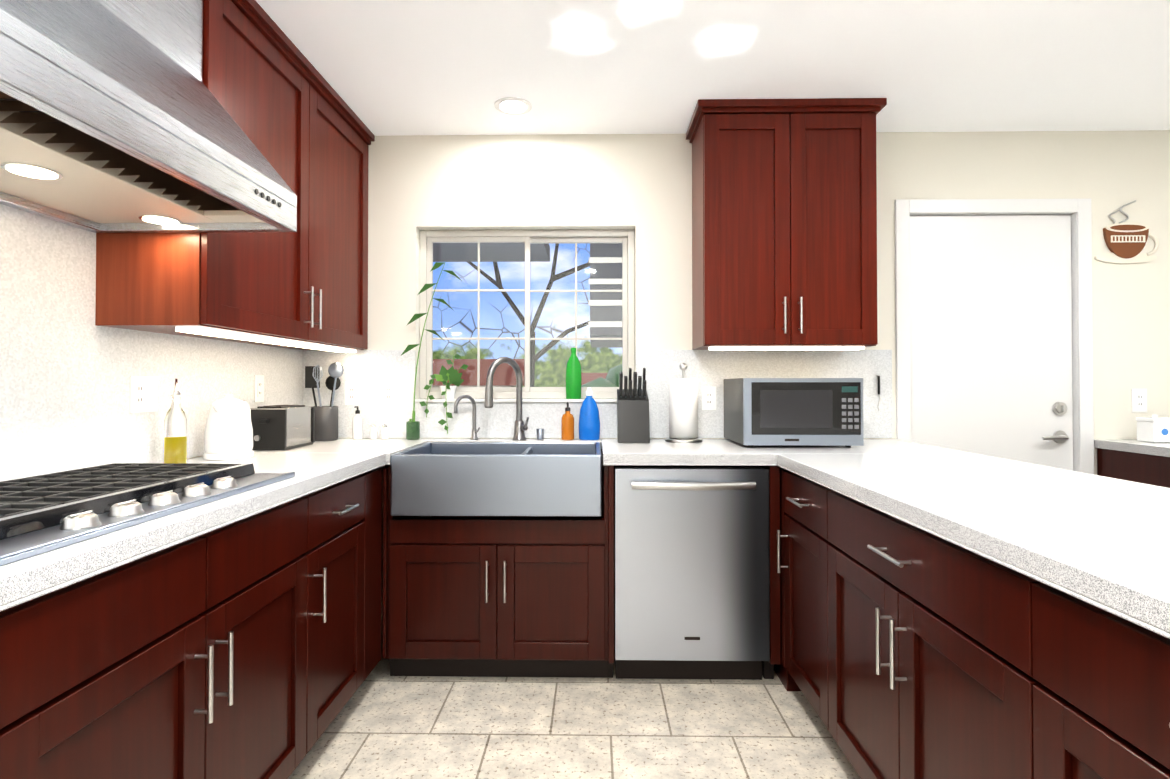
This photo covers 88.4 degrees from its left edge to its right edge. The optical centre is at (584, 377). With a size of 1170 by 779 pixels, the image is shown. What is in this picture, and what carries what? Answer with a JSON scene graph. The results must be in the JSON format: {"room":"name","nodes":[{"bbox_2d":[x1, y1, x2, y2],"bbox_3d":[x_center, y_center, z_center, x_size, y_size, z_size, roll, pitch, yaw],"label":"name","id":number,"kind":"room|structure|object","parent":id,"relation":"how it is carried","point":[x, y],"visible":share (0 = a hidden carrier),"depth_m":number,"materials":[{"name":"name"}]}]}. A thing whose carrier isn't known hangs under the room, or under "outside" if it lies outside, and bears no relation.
{"room":"kitchen","nodes":[
{"label":"kitchen","id":0,"kind":"room"},
{"bbox_2d":[288,623,860,778],"bbox_3d":[1.145,1.243,0.657,5.500,0.100,4.900,0,-1,1],"label":"floor","id":1,"kind":"structure","parent":0,"point":[384,724],"depth_m":2.06,"materials":[{"name":"tile"}]},
{"bbox_2d":[0,589,59,778],"bbox_3d":[-1.131,0.754,0.628,0.610,0.878,0.561,0,-1,1],"label":"base cabinet","id":2,"kind":"object","parent":1,"relation":"on","point":[29,630],"depth_m":0.89,"materials":[{"name":"brown wood"}]},
{"bbox_2d":[56,487,327,778],"bbox_3d":[-1.120,0.762,1.331,0.610,0.878,0.983,0,-1,1],"label":"base cabinet","id":3,"kind":"object","parent":1,"relation":"on","point":[248,647],"depth_m":1.28,"materials":[{"name":"brown wood"}]},
{"bbox_2d":[0,438,439,611],"bbox_3d":[-1.115,0.303,1.194,0.660,0.047,3.618,0,-1,1],"label":"countertop","id":4,"kind":"structure","parent":3,"relation":"on","point":[319,465],"depth_m":1.28,"materials":[{"name":"white stone"}]},
{"bbox_2d":[0,463,294,565],"bbox_3d":[-1.115,0.260,1.294,0.540,0.040,0.898,0,-1,1],"label":"gas cooktop","id":5,"kind":"object","parent":4,"relation":"in","point":[40,514],"visible":1,"depth_m":1.27,"materials":[{"name":"silver metal"}]},
{"bbox_2d":[164,379,186,462],"bbox_3d":[-1.335,0.145,1.961,0.062,0.285,0.062,0,-1,1],"label":"oil bottle","id":6,"kind":"object","parent":4,"relation":"on","point":[175,435],"visible":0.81,"depth_m":1.94,"materials":[{"name":"clear glass"}]},
{"bbox_2d":[203,394,253,459],"bbox_3d":[-1.296,0.176,2.209,0.160,0.230,0.218,0,-1,1],"label":"kettle","id":7,"kind":"object","parent":4,"relation":"on","point":[228,434],"visible":1,"depth_m":2.13,"materials":[{"name":"white"}]},
{"bbox_2d":[250,405,314,449],"bbox_3d":[-1.290,0.206,2.548,0.160,0.178,0.282,0,-1,1],"label":"toaster","id":8,"kind":"object","parent":4,"relation":"on","point":[281,427],"visible":0.85,"depth_m":2.43,"materials":[{"name":"silver metal"}]},
{"bbox_2d":[305,362,343,440],"bbox_3d":[-1.252,0.113,2.881,0.204,0.372,0.139,0,-1,1],"label":"utensil crock","id":9,"kind":"object","parent":4,"relation":"on","point":[326,423],"visible":0.98,"depth_m":2.86,"materials":[{"name":"grey metal"}]},
{"bbox_2d":[352,406,362,439],"bbox_3d":[-1.109,0.218,2.928,0.048,0.162,0.054,0,-1,1],"label":"soap dispenser","id":10,"kind":"object","parent":4,"relation":"on","point":[357,427],"visible":1,"depth_m":2.91,"materials":[{"name":"white plastic"}]},
{"bbox_2d":[369,424,377,438],"bbox_3d":[-1.034,0.263,2.939,0.038,0.073,0.037,0,-1,1],"label":"shaker","id":11,"kind":"object","parent":4,"relation":"on","point":[373,432],"visible":1,"depth_m":2.93,"materials":[{"name":"white ceramic"}]},
{"bbox_2d":[381,424,388,438],"bbox_3d":[-0.979,0.263,2.939,0.038,0.073,0.037,0,-1,1],"label":"shaker","id":12,"kind":"object","parent":4,"relation":"on","point":[384,432],"visible":1,"depth_m":2.92,"materials":[{"name":"white ceramic"}]},
{"bbox_2d":[401,262,461,439],"bbox_3d":[-0.743,-0.131,2.920,0.308,0.860,0.063,0,-1,1],"label":"potted plant","id":13,"kind":"object","parent":4,"relation":"on","point":[412,429],"visible":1,"depth_m":2.92,"materials":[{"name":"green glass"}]},
{"bbox_2d":[454,395,479,439],"bbox_3d":[-0.564,0.191,2.902,0.121,0.218,0.095,0,-1,1],"label":"filter faucet","id":14,"kind":"object","parent":4,"relation":"on","point":[474,429],"visible":1,"depth_m":2.91,"materials":[{"name":"silver metal"}]},
{"bbox_2d":[484,357,528,439],"bbox_3d":[-0.365,0.099,2.858,0.201,0.399,0.193,0,-1,1],"label":"faucet","id":15,"kind":"object","parent":4,"relation":"on","point":[520,427],"visible":1,"depth_m":2.89,"materials":[{"name":"silver metal"}]},
{"bbox_2d":[536,429,543,439],"bbox_3d":[-0.219,0.274,2.931,0.040,0.051,0.039,0,-1,1],"label":"steel tumbler","id":16,"kind":"object","parent":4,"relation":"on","point":[540,434],"visible":0.96,"depth_m":2.92,"materials":[{"name":"silver metal"}]},
{"bbox_2d":[561,402,573,439],"bbox_3d":[-0.084,0.208,2.922,0.062,0.182,0.068,0,-1,1],"label":"soap pump","id":17,"kind":"object","parent":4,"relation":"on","point":[567,425],"visible":0.98,"depth_m":2.90,"materials":[{"name":"orange plastic"}]},
{"bbox_2d":[324,470,371,731],"bbox_3d":[-1.110,0.770,1.938,0.610,0.878,0.502,0,-1,1],"label":"base cabinet","id":18,"kind":"object","parent":1,"relation":"on","point":[347,503],"depth_m":2.04,"materials":[{"name":"brown wood"}]},
{"bbox_2d":[383,449,780,678],"bbox_3d":[-0.013,0.778,2.638,1.556,0.878,0.648,0,-1,1],"label":"base cabinet","id":19,"kind":"object","parent":1,"relation":"on","point":[498,596],"visible":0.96,"depth_m":2.36,"materials":[{"name":"brown wood"}]},
{"bbox_2d":[390,442,601,516],"bbox_3d":[-0.342,0.420,2.586,0.821,0.239,0.520,0,-1,1],"label":"farmhouse sink","id":20,"kind":"object","parent":19,"relation":"in","point":[496,479],"visible":1,"depth_m":2.33,"materials":[{"name":"silver metal"}]},
{"bbox_2d":[614,465,769,679],"bbox_3d":[0.421,0.787,2.609,0.598,0.860,0.672,0,-1,1],"label":"dishwasher","id":21,"kind":"object","parent":1,"relation":"on","point":[691,572],"visible":0.92,"depth_m":2.34,"materials":[{"name":"silver metal"}]},
{"bbox_2d":[778,467,813,708],"bbox_3d":[1.062,0.771,2.062,0.610,0.878,0.531,0,-1,1],"label":"base cabinet","id":22,"kind":"object","parent":1,"relation":"on","point":[796,532],"depth_m":2.17,"materials":[{"name":"brown wood"}]},
{"bbox_2d":[732,439,1169,638],"bbox_3d":[1.109,0.303,1.158,0.788,0.047,3.618,0,-1,1],"label":"countertop","id":23,"kind":"structure","parent":22,"relation":"on","point":[1101,542],"depth_m":1.30,"materials":[{"name":"white stone"}]},
{"bbox_2d":[617,368,649,442],"bbox_3d":[0.225,0.126,2.831,0.144,0.346,0.180,0,-1,1],"label":"knife block","id":24,"kind":"object","parent":23,"relation":"on","point":[633,415],"visible":1,"depth_m":2.77,"materials":[{"name":"black plastic"}]},
{"bbox_2d":[665,363,701,442],"bbox_3d":[0.465,0.113,2.842,0.176,0.370,0.176,0,-1,1],"label":"paper towel holder","id":25,"kind":"object","parent":23,"relation":"on","point":[683,409],"visible":1,"depth_m":2.79,"materials":[{"name":"white paper"}]},
{"bbox_2d":[724,378,863,446],"bbox_3d":[0.922,0.150,2.725,0.497,0.294,0.409,0,-1,1],"label":"microwave","id":26,"kind":"object","parent":23,"relation":"on","point":[799,411],"visible":1,"depth_m":2.52,"materials":[{"name":"silver metal"}]},
{"bbox_2d":[814,482,989,778],"bbox_3d":[1.052,0.764,1.426,0.610,0.878,1.011,0,-1,1],"label":"base cabinet","id":27,"kind":"object","parent":1,"relation":"on","point":[908,651],"depth_m":1.42,"materials":[{"name":"brown wood"}]},
{"bbox_2d":[990,560,1169,778],"bbox_3d":[1.040,0.754,0.673,0.610,0.878,0.767,0,-1,1],"label":"base cabinet","id":28,"kind":"object","parent":1,"relation":"on","point":[1079,689],"depth_m":0.92,"materials":[{"name":"brown wood"}]},
{"bbox_2d":[1094,447,1169,487],"bbox_3d":[2.834,0.778,2.616,0.680,0.878,0.620,0,-1,1],"label":"base cabinet","id":29,"kind":"object","parent":1,"relation":"on","point":[1136,460],"depth_m":2.73,"materials":[{"name":"brown wood"}]},
{"bbox_2d":[1094,439,1169,458],"bbox_3d":[3.124,0.317,2.616,1.286,0.040,0.638,0,-1,1],"label":"countertop","id":30,"kind":"structure","parent":29,"relation":"on","point":[1136,447],"depth_m":2.73,"materials":[{"name":"white stone"}]},
{"bbox_2d":[1136,415,1169,442],"bbox_3d":[2.660,0.235,2.805,0.098,0.126,0.098,0,-1,1],"label":"canister","id":31,"kind":"object","parent":30,"relation":"on","point":[1155,428],"visible":1,"depth_m":2.76,"materials":[{"name":"white plastic"}]},
{"bbox_2d":[579,388,599,439],"bbox_3d":[0.021,0.173,2.913,0.105,0.252,0.058,0,-1,1],"label":"dish soap","id":32,"kind":"object","parent":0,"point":[589,423],"visible":1,"depth_m":2.89,"materials":[{"name":"blue plastic"}]},
{"bbox_2d":[255,0,1169,135],"bbox_3d":[1.145,-1.297,0.688,5.500,0.100,4.900,0,-1,1],"label":"ceiling","id":33,"kind":"structure","parent":0,"point":[420,67],"depth_m":2.32,"materials":[{"name":"white paint"}]},
{"bbox_2d":[494,97,531,114],"bbox_3d":[-0.323,-1.219,2.701,0.170,0.006,0.170,0,-1,1],"label":"recessed light","id":34,"kind":"object","parent":33,"relation":"in","point":[512,105],"visible":1,"depth_m":2.69,"materials":[{"name":"white glass"}]},
{"bbox_2d":[338,130,1169,622],"bbox_3d":[1.183,0.003,3.047,5.500,2.440,0.150,0,-1,1],"label":"wall","id":35,"kind":"structure","parent":0,"point":[640,184],"depth_m":2.99,"materials":[{"name":"white paint"}]},
{"bbox_2d":[415,229,634,401],"bbox_3d":[-0.297,-0.317,3.052,1.100,0.879,0.145,0,-1,1],"label":"window unit","id":36,"kind":"structure","parent":35,"relation":"in","point":[624,237],"depth_m":3.08,"materials":[{"name":"grey plastic"}]},
{"bbox_2d":[419,354,467,433],"bbox_3d":[-0.698,0.078,3.004,0.234,0.396,0.122,0,-1,1],"label":"pothos plant","id":37,"kind":"object","parent":36,"relation":"on","point":[452,376],"visible":0.98,"depth_m":2.99,"materials":[{"name":"green plant"}]},
{"bbox_2d":[566,348,581,398],"bbox_3d":[-0.057,-0.023,3.014,0.080,0.257,0.048,0,-1,1],"label":"bottle","id":38,"kind":"object","parent":36,"relation":"on","point":[573,378],"visible":1,"depth_m":3.00,"materials":[{"name":"green glass"}]},
{"bbox_2d":[304,350,891,437],"bbox_3d":[0.062,0.080,2.986,2.900,0.436,0.006,0,-1,1],"label":"tile backsplash","id":39,"kind":"structure","parent":35,"relation":"attached to","point":[370,368],"depth_m":2.98,"materials":[{"name":"tile"}]},
{"bbox_2d":[345,382,358,404],"bbox_3d":[-1.163,0.077,2.998,0.070,0.116,0.008,0,-1,1],"label":"electrical outlet","id":40,"kind":"object","parent":39,"relation":"attached to","point":[351,393],"visible":1,"depth_m":3.00,"materials":[{"name":"white plastic"}]},
{"bbox_2d":[702,387,715,409],"bbox_3d":[0.612,0.102,2.969,0.070,0.116,0.008,0,-1,1],"label":"electrical outlet","id":41,"kind":"object","parent":39,"relation":"attached to","point":[708,398],"visible":1,"depth_m":2.97,"materials":[{"name":"white plastic"}]},
{"bbox_2d":[877,375,880,410],"bbox_3d":[1.442,0.074,2.951,0.016,0.177,0.016,0,-1,1],"label":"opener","id":42,"kind":"object","parent":39,"relation":"attached to","point":[878,376],"visible":1,"depth_m":2.95,"materials":[{"name":"silver metal"}]},
{"bbox_2d":[686,98,886,349],"bbox_3d":[0.909,-0.672,2.799,0.820,1.094,0.368,0,-1,1],"label":"upper cabinet","id":43,"kind":"object","parent":35,"relation":"attached to","point":[784,224],"visible":1,"depth_m":2.66,"materials":[{"name":"brown wood"}]},
{"bbox_2d":[910,215,1072,470],"bbox_3d":[2.005,0.203,2.971,0.815,2.024,0.098,0,-1,1],"label":"door","id":44,"kind":"structure","parent":35,"relation":"in","point":[991,332],"depth_m":2.98,"materials":[{"name":"white paint"}]},
{"bbox_2d":[895,199,1093,473],"bbox_3d":[2.008,0.172,3.023,0.950,2.100,0.166,0,-1,1],"label":"door frame","id":45,"kind":"structure","parent":35,"relation":"attached to","point":[1082,336],"depth_m":2.95,"materials":[{"name":"white paint"}]},
{"bbox_2d":[1094,200,1158,263],"bbox_3d":[2.656,-0.716,2.946,0.308,0.310,0.020,0,-1,1],"label":"wall art","id":46,"kind":"object","parent":35,"relation":"attached to","point":[1125,243],"visible":1,"depth_m":2.94,"materials":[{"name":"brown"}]},
{"bbox_2d":[1131,389,1146,411],"bbox_3d":[2.712,0.111,2.941,0.070,0.116,0.008,0,-1,1],"label":"electrical outlet","id":47,"kind":"object","parent":35,"relation":"attached to","point":[1139,400],"visible":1,"depth_m":2.94,"materials":[{"name":"white plastic"}]},
{"bbox_3d":[-1.530,-0.026,0.716,0.150,2.440,4.600,0,-1,1],"label":"wall","id":48,"kind":"structure","parent":0,"visible":0},
{"bbox_2d":[0,0,296,232],"bbox_3d":[-1.142,-0.833,1.304,0.599,0.808,0.910,0,-1,1],"label":"hood canopy","id":49,"kind":"object","parent":48,"relation":"attached to","point":[115,117],"visible":1,"depth_m":1.32,"materials":[{"name":"silver metal"}]},
{"bbox_2d":[0,204,303,481],"bbox_3d":[-1.445,-0.113,1.165,0.006,0.776,3.700,0,-1,1],"label":"tile backsplash","id":50,"kind":"structure","parent":48,"relation":"attached to","point":[68,367],"depth_m":1.71,"materials":[{"name":"tile"}]},
{"bbox_2d":[129,376,157,412],"bbox_3d":[-1.424,0.053,1.943,0.008,0.116,0.116,0,-1,1],"label":"electrical outlet","id":51,"kind":"object","parent":50,"relation":"attached to","point":[143,393],"visible":1,"depth_m":1.93,"materials":[{"name":"white plastic"}]},
{"bbox_2d":[254,375,263,401],"bbox_3d":[-1.413,0.047,2.608,0.008,0.116,0.070,0,-1,1],"label":"electrical outlet","id":52,"kind":"object","parent":50,"relation":"attached to","point":[258,388],"visible":1,"depth_m":2.60,"materials":[{"name":"white plastic"}]},
{"bbox_2d":[95,0,322,347],"bbox_3d":[-1.266,-0.688,2.110,0.330,1.078,0.695,0,-1,1],"label":"upper cabinet","id":53,"kind":"object","parent":48,"relation":"attached to","point":[301,124],"depth_m":1.99,"materials":[{"name":"brown wood"}]},
{"bbox_2d":[289,80,370,351],"bbox_3d":[-1.256,-0.681,2.668,0.330,1.078,0.693,0,-1,1],"label":"upper cabinet","id":54,"kind":"object","parent":48,"relation":"attached to","point":[346,140],"depth_m":2.74,"materials":[{"name":"brown wood"}]},
{"label":"outside","id":55,"kind":"structure","parent":0,"visible":0},
{"bbox_2d":[433,243,621,386],"bbox_3d":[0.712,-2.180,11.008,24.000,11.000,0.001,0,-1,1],"label":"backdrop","id":56,"kind":"structure","parent":55,"point":[460,317],"depth_m":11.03,"materials":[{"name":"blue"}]},
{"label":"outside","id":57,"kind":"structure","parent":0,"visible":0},
{"bbox_2d":[433,359,606,386],"bbox_3d":[-1.052,0.999,10.097,6.900,2.620,1.800,0,-1,1],"label":"house","id":58,"kind":"structure","parent":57,"point":[470,380],"depth_m":9.66,"materials":[{"name":"red paint"}]},
{"bbox_2d":[433,243,621,347],"bbox_3d":[-0.740,-0.107,4.680,4.300,3.700,2.650,0,-1,1],"label":"pergola","id":59,"kind":"object","parent":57,"point":[600,283],"depth_m":4.49,"materials":[{"name":"grey wood"}]},
{"bbox_2d":[467,244,621,386],"bbox_3d":[-0.627,-0.260,8.586,4.000,5.104,1.580,0,-1,1],"label":"tree","id":60,"kind":"object","parent":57,"point":[603,382],"depth_m":7.99,"materials":[{"name":"black plant"}]}
]}

